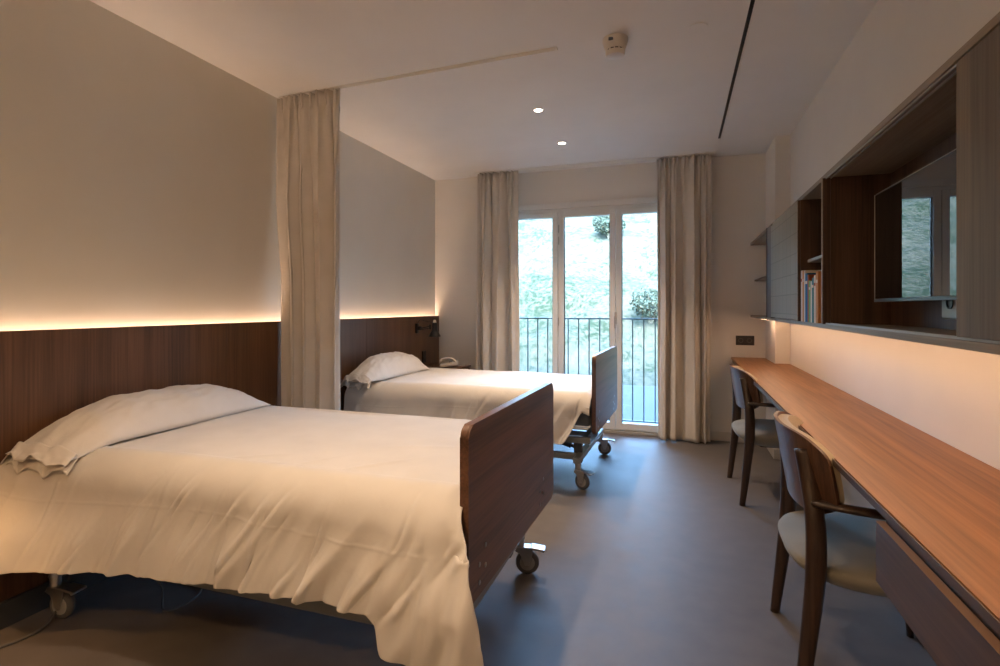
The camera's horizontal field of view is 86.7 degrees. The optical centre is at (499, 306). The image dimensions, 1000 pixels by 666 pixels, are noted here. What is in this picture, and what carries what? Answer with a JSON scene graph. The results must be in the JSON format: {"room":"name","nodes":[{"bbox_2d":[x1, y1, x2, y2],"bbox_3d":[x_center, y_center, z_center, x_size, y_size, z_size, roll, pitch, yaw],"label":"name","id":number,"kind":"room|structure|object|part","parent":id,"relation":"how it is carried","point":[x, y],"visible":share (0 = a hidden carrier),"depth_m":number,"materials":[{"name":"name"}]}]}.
{"room":"hospital room","nodes":[
{"label":"hospital room","id":0,"kind":"room"},
{"bbox_2d":[0,0,434,330],"bbox_3d":[-1.911,-0.077,2.656,0.200,2.655,6.920,0,0,19],"label":"wall","id":1,"kind":"structure","parent":0,"point":[138,172],"depth_m":2.71,"materials":[{"name":"paint"}]},
{"bbox_2d":[0,572,112,629],"bbox_3d":[-1.754,1.200,2.692,0.075,0.100,6.688,0,0,19],"label":"baseboard","id":2,"kind":"structure","parent":1,"relation":"attached to","point":[14,609],"depth_m":2.15,"materials":[{"name":"brown wood"}]},
{"bbox_2d":[0,316,438,601],"bbox_3d":[-1.762,0.623,2.700,0.055,1.055,6.675,0,0,19],"label":"headboard panel","id":3,"kind":"object","parent":1,"relation":"attached to","point":[48,375],"visible":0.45,"depth_m":2.61,"materials":[{"name":"brown wood"}]},
{"bbox_3d":[-1.909,0.623,2.218,0.027,1.055,1.888,0,0,19],"label":"veneer panel","id":4,"kind":"part","parent":3,"relation":"part of","materials":[{"name":"brown wood"}]},
{"bbox_3d":[-1.375,0.623,3.806,0.027,1.055,1.458,0,0,19],"label":"veneer panel","id":5,"kind":"part","parent":3,"relation":"part of","materials":[{"name":"brown wood"}]},
{"bbox_3d":[-0.914,0.623,5.179,0.027,1.055,1.435,0,0,19],"label":"veneer panel","id":6,"kind":"part","parent":3,"relation":"part of","materials":[{"name":"brown wood"}]},
{"bbox_2d":[422,351,425,362],"bbox_3d":[-0.786,0.515,5.496,0.015,0.120,0.080,0,0,19],"label":"wall socket","id":7,"kind":"object","parent":3,"relation":"attached to","point":[423,352],"visible":1,"depth_m":5.47,"materials":[{"name":"black plastic"}]},
{"bbox_2d":[415,320,440,336],"bbox_3d":[-0.730,0.213,5.383,0.256,0.174,0.124,0,0,-8],"label":"wall lamp","id":8,"kind":"object","parent":3,"relation":"attached to","point":[434,333],"visible":1,"depth_m":5.35,"materials":[{"name":"black metal"}]},
{"bbox_3d":[-0.665,0.230,5.392,0.124,0.141,0.124,0,0,19],"label":"lamp shade","id":9,"kind":"part","parent":8,"relation":"part of","materials":[{"name":"black ceramic"}]},
{"bbox_2d":[0,433,936,665],"bbox_3d":[-0.193,1.310,2.079,3.825,0.120,6.920,0,0,19],"label":"floor","id":10,"kind":"structure","parent":0,"point":[659,561],"depth_m":2.20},
{"bbox_2d":[0,574,71,648],"bbox_3d":[-1.862,1.169,1.964,0.128,0.164,0.586,0,0,21],"label":"power cable","id":11,"kind":"object","parent":10,"relation":"on","point":[69,576],"visible":0.55,"depth_m":2.02,"materials":[{"name":"grey rubber"}]},
{"bbox_2d":[155,580,201,611],"bbox_3d":[-1.453,1.155,2.370,0.341,0.197,0.339,0,0,19],"label":"power cable","id":12,"kind":"object","parent":10,"relation":"on","point":[159,582],"visible":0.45,"depth_m":2.23,"materials":[{"name":"grey rubber"}]},
{"bbox_2d":[45,382,552,624],"bbox_3d":[-0.817,0.800,2.310,1.916,0.899,1.022,0,0,18],"label":"hospital bed","id":13,"kind":"object","parent":10,"relation":"on","point":[506,452],"visible":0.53,"depth_m":1.91,"materials":[{"name":"brown wood"}]},
{"bbox_3d":[-1.792,1.091,2.138,0.046,0.062,0.046,0,0,10],"label":"stem","id":14,"kind":"part","parent":13,"relation":"part of","materials":[{"name":"silver metal"}]},
{"bbox_2d":[0,405,483,665],"bbox_3d":[-0.827,0.822,2.283,2.049,0.578,1.421,0,0,18],"label":"duvet","id":15,"kind":"object","parent":13,"relation":"on","point":[348,511],"visible":0.94,"depth_m":1.78,"materials":[{"name":"fabric"}]},
{"bbox_2d":[0,384,270,478],"bbox_3d":[-1.594,0.512,2.486,0.370,0.246,1.084,0,0,18],"label":"pillow","id":16,"kind":"object","parent":15,"relation":"on","point":[112,419],"visible":1,"depth_m":2.21,"materials":[{"name":"fabric"}]},
{"bbox_3d":[0.066,0.619,2.025,0.028,0.535,1.000,0,0,20],"label":"footboard","id":17,"kind":"part","parent":13,"relation":"part of","materials":[{"name":"brown wood"}]},
{"bbox_3d":[0.094,1.091,2.492,0.046,0.062,0.046,0,0,6],"label":"stem","id":18,"kind":"part","parent":13,"relation":"part of","materials":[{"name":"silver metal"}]},
{"bbox_2d":[426,363,470,369],"bbox_3d":[-0.577,0.900,5.447,0.437,0.580,0.460,0,0,19],"label":"nightstand","id":19,"kind":"object","parent":10,"relation":"on","point":[434,365],"visible":0.16,"depth_m":5.43,"materials":[{"name":"brown wood"}]},
{"bbox_2d":[439,357,463,367],"bbox_3d":[-0.487,0.555,5.375,0.258,0.105,0.160,0,0,-1],"label":"telephone","id":20,"kind":"object","parent":19,"relation":"on","point":[454,362],"visible":1,"depth_m":5.30,"materials":[{"name":"beige plastic"}]},
{"bbox_2d":[553,346,616,489],"bbox_3d":[-0.060,0.788,4.356,1.884,0.923,1.022,0,0,21],"label":"hospital bed","id":21,"kind":"object","parent":10,"relation":"on","point":[603,404],"visible":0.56,"depth_m":3.78,"materials":[{"name":"brown wood"}]},
{"bbox_2d":[344,368,591,444],"bbox_3d":[-0.107,0.761,4.314,1.920,0.378,1.326,0,0,21],"label":"duvet","id":22,"kind":"object","parent":21,"relation":"on","point":[467,394],"visible":0.7,"depth_m":3.97,"materials":[{"name":"fabric"}]},
{"bbox_2d":[340,351,428,390],"bbox_3d":[-0.935,0.512,4.478,0.264,0.253,1.017,0,0,21],"label":"pillow","id":23,"kind":"object","parent":22,"relation":"on","point":[382,366],"visible":1,"depth_m":4.25,"materials":[{"name":"fabric"}]},
{"bbox_3d":[0.538,1.091,3.658,0.046,0.062,0.046,0,0,41],"label":"stem","id":24,"kind":"part","parent":21,"relation":"part of","materials":[{"name":"silver metal"}]},
{"bbox_3d":[-0.222,0.919,3.957,1.800,0.042,0.040,0,0,21],"label":"rail","id":25,"kind":"part","parent":21,"relation":"part of","materials":[{"name":"grey metal"}]},
{"bbox_3d":[-0.069,0.743,4.364,1.820,0.155,0.940,0,0,21],"label":"mattress","id":26,"kind":"part","parent":21,"relation":"part of","materials":[{"name":"beige fabric"}]},
{"bbox_3d":[0.807,0.595,4.036,0.028,0.535,1.000,0,0,21],"label":"footboard","id":27,"kind":"part","parent":21,"relation":"part of","materials":[{"name":"brown wood"}]},
{"bbox_2d":[727,364,778,505],"bbox_3d":[1.831,0.828,3.546,0.548,0.849,0.664,0,0,16],"label":"desk chair","id":28,"kind":"object","parent":10,"relation":"on","point":[761,432],"visible":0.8,"depth_m":3.36,"materials":[{"name":"brown wood"}]},
{"bbox_3d":[1.701,0.851,3.840,0.095,0.802,0.110,0,0,16],"label":"leg","id":29,"kind":"part","parent":28,"relation":"part of","materials":[{"name":"brown wood"}]},
{"bbox_3d":[1.638,0.535,3.602,0.139,0.264,0.604,0,0,16],"label":"backrest","id":30,"kind":"part","parent":28,"relation":"part of","materials":[{"name":"brown wood"}]},
{"bbox_3d":[1.565,0.851,3.366,0.095,0.802,0.110,0,0,16],"label":"leg","id":31,"kind":"part","parent":28,"relation":"part of","materials":[{"name":"brown wood"}]},
{"bbox_2d":[733,366,762,402],"bbox_3d":[1.654,0.535,3.597,0.145,0.244,0.569,0,0,16],"label":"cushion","id":32,"kind":"object","parent":28,"relation":"on","point":[744,389],"depth_m":3.38,"materials":[{"name":"wood"}]},
{"bbox_3d":[1.839,0.849,3.544,0.524,0.123,0.579,0,0,16],"label":"seat","id":33,"kind":"part","parent":28,"relation":"part of","materials":[{"name":"fabric"}]},
{"bbox_3d":[1.746,0.613,3.270,0.398,0.032,0.077,0,0,19],"label":"armrest","id":34,"kind":"part","parent":28,"relation":"part of","materials":[{"name":"brown wood"}]},
{"bbox_2d":[770,411,913,665],"bbox_3d":[1.251,0.828,1.827,0.548,0.849,0.664,0,0,21],"label":"desk chair","id":35,"kind":"object","parent":10,"relation":"on","point":[834,541],"visible":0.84,"depth_m":1.67,"materials":[{"name":"brown wood"}]},
{"bbox_3d":[1.144,0.851,2.131,0.095,0.802,0.110,0,0,21],"label":"leg","id":36,"kind":"part","parent":35,"relation":"part of","materials":[{"name":"brown wood"}]},
{"bbox_3d":[1.063,0.535,1.898,0.139,0.264,0.604,0,0,21],"label":"backrest","id":37,"kind":"part","parent":35,"relation":"part of","materials":[{"name":"brown wood"}]},
{"bbox_3d":[0.971,0.851,1.669,0.095,0.802,0.110,0,0,21],"label":"leg","id":38,"kind":"part","parent":35,"relation":"part of","materials":[{"name":"brown wood"}]},
{"bbox_2d":[778,414,844,503],"bbox_3d":[1.078,0.535,1.892,0.144,0.244,0.569,0,0,21],"label":"backrest","id":39,"kind":"object","parent":35,"relation":"on","point":[806,464],"depth_m":1.68,"materials":[{"name":"wood"}]},
{"bbox_3d":[1.258,0.849,1.824,0.524,0.123,0.579,0,0,21],"label":"seat","id":40,"kind":"part","parent":35,"relation":"part of","materials":[{"name":"fabric"}]},
{"bbox_3d":[1.144,0.613,1.558,0.398,0.032,0.077,0,0,24],"label":"armrest","id":41,"kind":"part","parent":35,"relation":"part of","materials":[{"name":"brown wood"}]},
{"bbox_3d":[1.540,0.932,2.015,0.060,0.637,0.038,0,0,21],"label":"leg","id":42,"kind":"part","parent":35,"relation":"part of","materials":[{"name":"brown wood"}]},
{"bbox_2d":[90,0,877,179],"bbox_3d":[-0.148,-1.553,2.212,3.825,0.304,7.200,0,0,19],"label":"ceiling","id":43,"kind":"structure","parent":0,"point":[667,95],"depth_m":3.10,"materials":[{"name":"paint"}]},
{"bbox_2d":[279,47,557,98],"bbox_3d":[-0.583,-1.399,3.212,1.912,0.011,0.028,0,0,21],"label":"track","id":44,"kind":"object","parent":43,"relation":"attached to","point":[552,48],"visible":0.88,"depth_m":3.11,"materials":[{"name":"white metal"}]},
{"bbox_2d":[276,88,340,410],"bbox_3d":[-1.252,-0.083,3.456,0.505,2.617,0.102,0,0,19],"label":"curtain","id":45,"kind":"object","parent":44,"relation":"hanging from","point":[307,126],"visible":0.78,"depth_m":3.45,"materials":[{"name":"fabric"}]},
{"bbox_2d":[532,108,543,112],"bbox_3d":[0.273,-1.403,3.780,0.086,0.004,0.086,0,0,19],"label":"recessed light","id":46,"kind":"object","parent":43,"relation":"in","point":[537,110],"visible":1,"depth_m":3.78,"materials":[{"name":"beige plastic"}]},
{"bbox_2d":[557,141,566,144],"bbox_3d":[0.531,-1.403,4.540,0.086,0.004,0.086,0,0,19],"label":"recessed light","id":47,"kind":"object","parent":43,"relation":"in","point":[561,142],"visible":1,"depth_m":4.54,"materials":[{"name":"beige plastic"}]},
{"bbox_2d":[602,33,627,60],"bbox_3d":[0.605,-1.357,2.782,0.132,0.097,0.132,0,0,19],"label":"smoke detector","id":48,"kind":"object","parent":43,"relation":"attached to","point":[614,44],"visible":1,"depth_m":2.74,"materials":[{"name":"beige plastic"}]},
{"bbox_2d":[718,0,754,138],"bbox_3d":[1.129,-1.403,2.342,0.018,0.003,4.360,0,0,19],"label":"ceiling slot","id":49,"kind":"object","parent":43,"relation":"attached to","point":[752,2],"visible":1,"depth_m":3.00,"materials":[{"name":"black metal"}]},
{"bbox_2d":[435,153,765,432],"bbox_3d":[1.277,-1.700,5.373,17.000,6.700,0.300,0,0,19],"label":"wall","id":50,"kind":"structure","parent":0,"point":[738,182],"depth_m":4.98,"materials":[{"name":"paint"}]},
{"bbox_2d":[518,197,656,210],"bbox_3d":[0.870,-1.040,5.345,1.905,0.055,0.012,0,0,19],"label":"trim","id":51,"kind":"structure","parent":50,"relation":"attached to","point":[645,199],"depth_m":5.33,"materials":[{"name":"white paint"}]},
{"bbox_2d":[518,203,657,436],"bbox_3d":[0.911,0.119,5.462,2.150,2.262,0.364,0,0,19],"label":"window","id":52,"kind":"structure","parent":50,"relation":"in","point":[615,213],"depth_m":5.36,"materials":[{"name":"white paint"}]},
{"bbox_3d":[0.322,0.119,5.578,0.598,2.192,0.070,0,0,19],"label":"sash","id":53,"kind":"part","parent":52,"relation":"part of","materials":[{"name":"clear glass"}]},
{"bbox_3d":[0.884,0.119,5.389,0.575,2.192,0.070,0,0,19],"label":"sash","id":54,"kind":"part","parent":52,"relation":"part of","materials":[{"name":"glass"}]},
{"bbox_3d":[0.960,0.647,5.606,2.150,1.065,0.040,0,0,19],"label":"balcony railing","id":55,"kind":"part","parent":52,"relation":"part of","materials":[{"name":"black metal"}]},
{"bbox_3d":[0.960,0.122,5.606,2.150,0.015,0.040,0,0,19],"label":"rail","id":56,"kind":"part","parent":52,"relation":"part of","materials":[{"name":"grey metal"}]},
{"bbox_3d":[0.916,1.238,5.484,1.845,0.025,0.320,0,0,19],"label":"sill","id":57,"kind":"part","parent":52,"relation":"part of","materials":[{"name":"beige wood"}]},
{"bbox_3d":[1.137,0.130,5.231,0.025,0.160,0.070,0,0,19],"label":"handle","id":58,"kind":"part","parent":52,"relation":"part of","materials":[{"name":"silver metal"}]},
{"bbox_3d":[1.446,0.119,5.200,0.600,2.192,0.070,0,0,19],"label":"sash","id":59,"kind":"part","parent":52,"relation":"part of","materials":[{"name":"glass"}]},
{"bbox_3d":[0.960,1.174,5.606,2.150,0.012,0.040,0,0,19],"label":"rail","id":60,"kind":"part","parent":52,"relation":"part of","materials":[{"name":"grey metal"}]},
{"bbox_2d":[476,152,715,173],"bbox_3d":[0.863,-1.401,5.193,2.330,0.008,0.065,0,0,19],"label":"curtain rail","id":61,"kind":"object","parent":50,"relation":"attached to","point":[711,153],"depth_m":5.15,"materials":[{"name":"white metal"}]},
{"bbox_2d":[476,170,519,370],"bbox_3d":[-0.024,-0.076,5.478,0.487,2.634,0.146,0,0,19],"label":"curtain","id":62,"kind":"object","parent":61,"relation":"hanging from","point":[497,281],"visible":0.79,"depth_m":5.48,"materials":[{"name":"fabric"}]},
{"bbox_2d":[656,154,710,443],"bbox_3d":[1.695,-0.075,4.899,0.481,2.637,0.129,0,0,19],"label":"curtain","id":63,"kind":"object","parent":61,"relation":"hanging from","point":[684,182],"visible":1,"depth_m":4.91,"materials":[{"name":"fabric"}]},
{"bbox_2d":[711,431,743,442],"bbox_3d":[0.848,1.208,5.353,3.314,0.085,0.012,0,0,19],"label":"baseboard","id":64,"kind":"structure","parent":50,"relation":"attached to","point":[716,436],"depth_m":4.93,"materials":[{"name":"grey paint"}]},
{"bbox_2d":[736,336,753,344],"bbox_3d":[2.256,0.308,4.879,0.156,0.088,0.012,0,0,19],"label":"double socket","id":65,"kind":"object","parent":50,"relation":"attached to","point":[740,340],"visible":1,"depth_m":4.88,"materials":[{"name":"black plastic"}]},
{"bbox_2d":[766,135,789,448],"bbox_3d":[2.394,-0.077,4.576,0.111,2.655,0.500,0,0,19],"label":"wall column","id":66,"kind":"structure","parent":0,"point":[778,152],"depth_m":4.35,"materials":[{"name":"paint"}]},
{"bbox_2d":[766,447,779,459],"bbox_3d":[2.384,1.208,4.566,0.123,0.085,0.500,0,0,19],"label":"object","id":67,"kind":"structure","parent":66,"relation":"attached to","point":[775,453],"depth_m":4.35,"materials":[{"name":"grey paint"}]},
{"bbox_2d":[790,0,999,508],"bbox_3d":[1.526,-0.077,1.502,0.200,2.655,6.920,0,0,19],"label":"wall","id":68,"kind":"structure","parent":0,"point":[951,395],"depth_m":2.26,"materials":[{"name":"paint"}]},
{"bbox_2d":[731,357,999,665],"bbox_3d":[1.516,0.562,2.444,0.419,0.195,5.099,0,0,19],"label":"desk","id":69,"kind":"object","parent":68,"relation":"attached to","point":[943,500],"depth_m":1.24,"materials":[{"name":"brown wood"}]},
{"bbox_3d":[0.910,0.577,0.665,0.401,0.167,1.160,0,0,19],"label":"drawer unit","id":70,"kind":"part","parent":69,"relation":"part of","materials":[{"name":"brown wood"}]},
{"bbox_2d":[750,12,999,354],"bbox_3d":[1.568,-0.245,2.374,0.270,0.680,5.199,0,0,19],"label":"upper cabinet","id":71,"kind":"object","parent":68,"relation":"attached to","point":[829,229],"visible":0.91,"depth_m":1.80,"materials":[{"name":"brown wood"}]},
{"bbox_2d":[755,276,765,280],"bbox_3d":[2.197,-0.242,4.310,0.090,0.015,1.127,0,0,19],"label":"corner shelf","id":72,"kind":"object","parent":71,"relation":"attached to","point":[762,278],"depth_m":4.53,"materials":[{"name":"brown wood"}]},
{"bbox_3d":[2.029,-0.245,3.761,0.252,0.640,0.022,0,0,19],"label":"panel","id":73,"kind":"part","parent":71,"relation":"part of","materials":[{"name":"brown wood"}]},
{"bbox_3d":[1.728,-0.243,3.228,0.015,0.624,0.840,0,0,19],"label":"sliding door","id":74,"kind":"part","parent":71,"relation":"part of","materials":[{"name":"laminate"}]},
{"bbox_2d":[801,270,803,320],"bbox_3d":[1.672,-0.058,2.735,0.206,0.265,0.030,0,0,19],"label":"book","id":75,"kind":"object","parent":71,"relation":"on","point":[802,270],"visible":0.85,"depth_m":2.77,"materials":[{"name":"beige paper"}]},
{"bbox_2d":[802,271,803,321],"bbox_3d":[1.659,-0.056,2.704,0.201,0.262,0.028,0,0,19],"label":"book","id":76,"kind":"object","parent":71,"relation":"on","point":[802,271],"visible":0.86,"depth_m":2.73,"materials":[{"name":"brown paper"}]},
{"bbox_2d":[805,273,815,321],"bbox_3d":[1.634,-0.048,2.637,0.196,0.245,0.048,0,0,19],"label":"book","id":77,"kind":"object","parent":71,"relation":"on","point":[806,274],"visible":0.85,"depth_m":2.66,"materials":[{"name":"blue paper"}]},
{"bbox_2d":[809,280,811,321],"bbox_3d":[1.600,-0.028,2.575,0.171,0.205,0.036,0,0,19],"label":"book","id":78,"kind":"object","parent":71,"relation":"on","point":[810,280],"visible":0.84,"depth_m":2.58,"materials":[{"name":"green paper"}]},
{"bbox_3d":[1.700,-0.245,2.762,0.240,0.640,0.012,0,0,19],"label":"lining panel","id":79,"kind":"part","parent":71,"relation":"part of","materials":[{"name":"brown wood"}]},
{"bbox_2d":[808,275,813,321],"bbox_3d":[1.620,-0.043,2.602,0.190,0.235,0.022,0,0,19],"label":"book","id":80,"kind":"object","parent":71,"relation":"on","point":[810,277],"visible":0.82,"depth_m":2.62,"materials":[{"name":"brown paper"}]},
{"bbox_2d":[811,281,811,321],"bbox_3d":[1.587,-0.025,2.543,0.166,0.200,0.026,0,0,19],"label":"book","id":81,"kind":"object","parent":71,"relation":"on","point":[811,281],"visible":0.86,"depth_m":2.56,"materials":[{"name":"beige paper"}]},
{"bbox_2d":[804,270,820,321],"bbox_3d":[1.649,-0.056,2.674,0.200,0.262,0.020,0,0,19],"label":"book","id":82,"kind":"object","parent":71,"relation":"on","point":[805,271],"visible":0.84,"depth_m":2.71,"materials":[{"name":"beige paper"}]},
{"bbox_2d":[812,278,813,322],"bbox_3d":[1.579,-0.033,2.512,0.171,0.215,0.032,0,0,19],"label":"book","id":83,"kind":"object","parent":71,"relation":"on","point":[812,278],"visible":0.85,"depth_m":2.53,"materials":[{"name":"teal paper"}]},
{"bbox_2d":[808,255,820,262],"bbox_3d":[1.636,-0.240,2.521,0.207,0.016,0.485,0,0,19],"label":"shelf","id":84,"kind":"object","parent":71,"relation":"attached to","point":[811,259],"depth_m":2.70,"materials":[{"name":"brown wood"}]},
{"bbox_2d":[814,275,815,322],"bbox_3d":[1.569,-0.037,2.475,0.176,0.225,0.034,0,0,19],"label":"book","id":85,"kind":"object","parent":71,"relation":"on","point":[814,275],"visible":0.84,"depth_m":2.50,"materials":[{"name":"beige paper"}]},
{"bbox_2d":[816,271,820,322],"bbox_3d":[1.558,-0.045,2.437,0.181,0.240,0.036,0,0,19],"label":"book","id":86,"kind":"object","parent":71,"relation":"on","point":[818,273],"visible":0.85,"depth_m":2.45,"materials":[{"name":"brown paper"}]},
{"bbox_3d":[1.546,-0.245,2.277,0.222,0.640,0.010,0,0,19],"label":"lining panel","id":87,"kind":"part","parent":71,"relation":"part of","materials":[{"name":"brown wood"}]},
{"bbox_2d":[874,149,955,301],"bbox_3d":[1.436,-0.236,1.766,0.106,0.432,0.732,0,0,19],"label":"television","id":88,"kind":"object","parent":71,"relation":"attached to","point":[915,216],"visible":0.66,"depth_m":1.74,"materials":[{"name":"black"}]},
{"bbox_3d":[1.517,-0.236,2.122,0.031,0.426,0.004,0,0,19],"label":"trim","id":89,"kind":"part","parent":88,"relation":"part of","materials":[{"name":"silver metal"}]},
{"bbox_3d":[1.403,-0.448,1.776,0.026,0.008,0.730,0,0,19],"label":"trim","id":90,"kind":"part","parent":88,"relation":"part of","materials":[{"name":"silver metal"}]},
{"bbox_3d":[1.509,-0.245,1.796,0.014,0.640,4.065,0,0,19],"label":"panel","id":91,"kind":"part","parent":71,"relation":"part of","materials":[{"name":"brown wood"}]},
{"bbox_2d":[942,300,955,319],"bbox_3d":[1.442,-0.005,1.673,0.034,0.090,0.150,0,0,19],"label":"socket","id":92,"kind":"object","parent":71,"relation":"attached to","point":[948,306],"visible":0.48,"depth_m":1.69,"materials":[{"name":"plastic"}]},
{"bbox_2d":[946,300,953,308],"bbox_3d":[1.431,-0.015,1.687,0.004,0.044,0.044,0,0,19],"label":"outlet","id":93,"kind":"object","parent":92,"relation":"attached to","point":[949,303],"depth_m":1.69,"materials":[{"name":"black plastic"}]},
{"bbox_3d":[0.913,-0.245,0.800,0.018,0.626,0.859,0,0,19],"label":"sliding door","id":94,"kind":"part","parent":71,"relation":"part of","materials":[{"name":"brown wood"}]},
{"label":"outside","id":95,"kind":"structure","parent":0,"visible":0},
{"bbox_2d":[518,213,657,385],"bbox_3d":[1.267,-3.409,28.900,76.000,9.919,34.000,0,0,19],"label":"hillside","id":96,"kind":"structure","parent":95,"point":[586,250],"depth_m":14.98,"materials":[{"name":"green plant"}]},
{"bbox_2d":[592,216,625,238],"bbox_3d":[3.921,-2.977,19.142,1.203,1.162,1.295,0,0,0],"label":"bush","id":97,"kind":"object","parent":96,"relation":"on","point":[602,221],"visible":0.45,"depth_m":18.92,"materials":[{"name":"green plant"}]},
{"bbox_2d":[628,286,657,323],"bbox_3d":[3.615,-0.041,12.696,1.061,0.973,1.069,0,0,19],"label":"bush","id":98,"kind":"object","parent":96,"relation":"on","point":[650,300],"visible":0.69,"depth_m":12.54,"materials":[{"name":"green plant"}]},
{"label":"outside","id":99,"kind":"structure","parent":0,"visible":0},
{"bbox_2d":[608,385,657,423],"bbox_3d":[2.682,1.610,7.987,24.000,0.120,5.550,0,0,19],"label":"terrace","id":100,"kind":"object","parent":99,"point":[649,391],"depth_m":8.51,"materials":[{"name":"grey concrete"}]}
]}

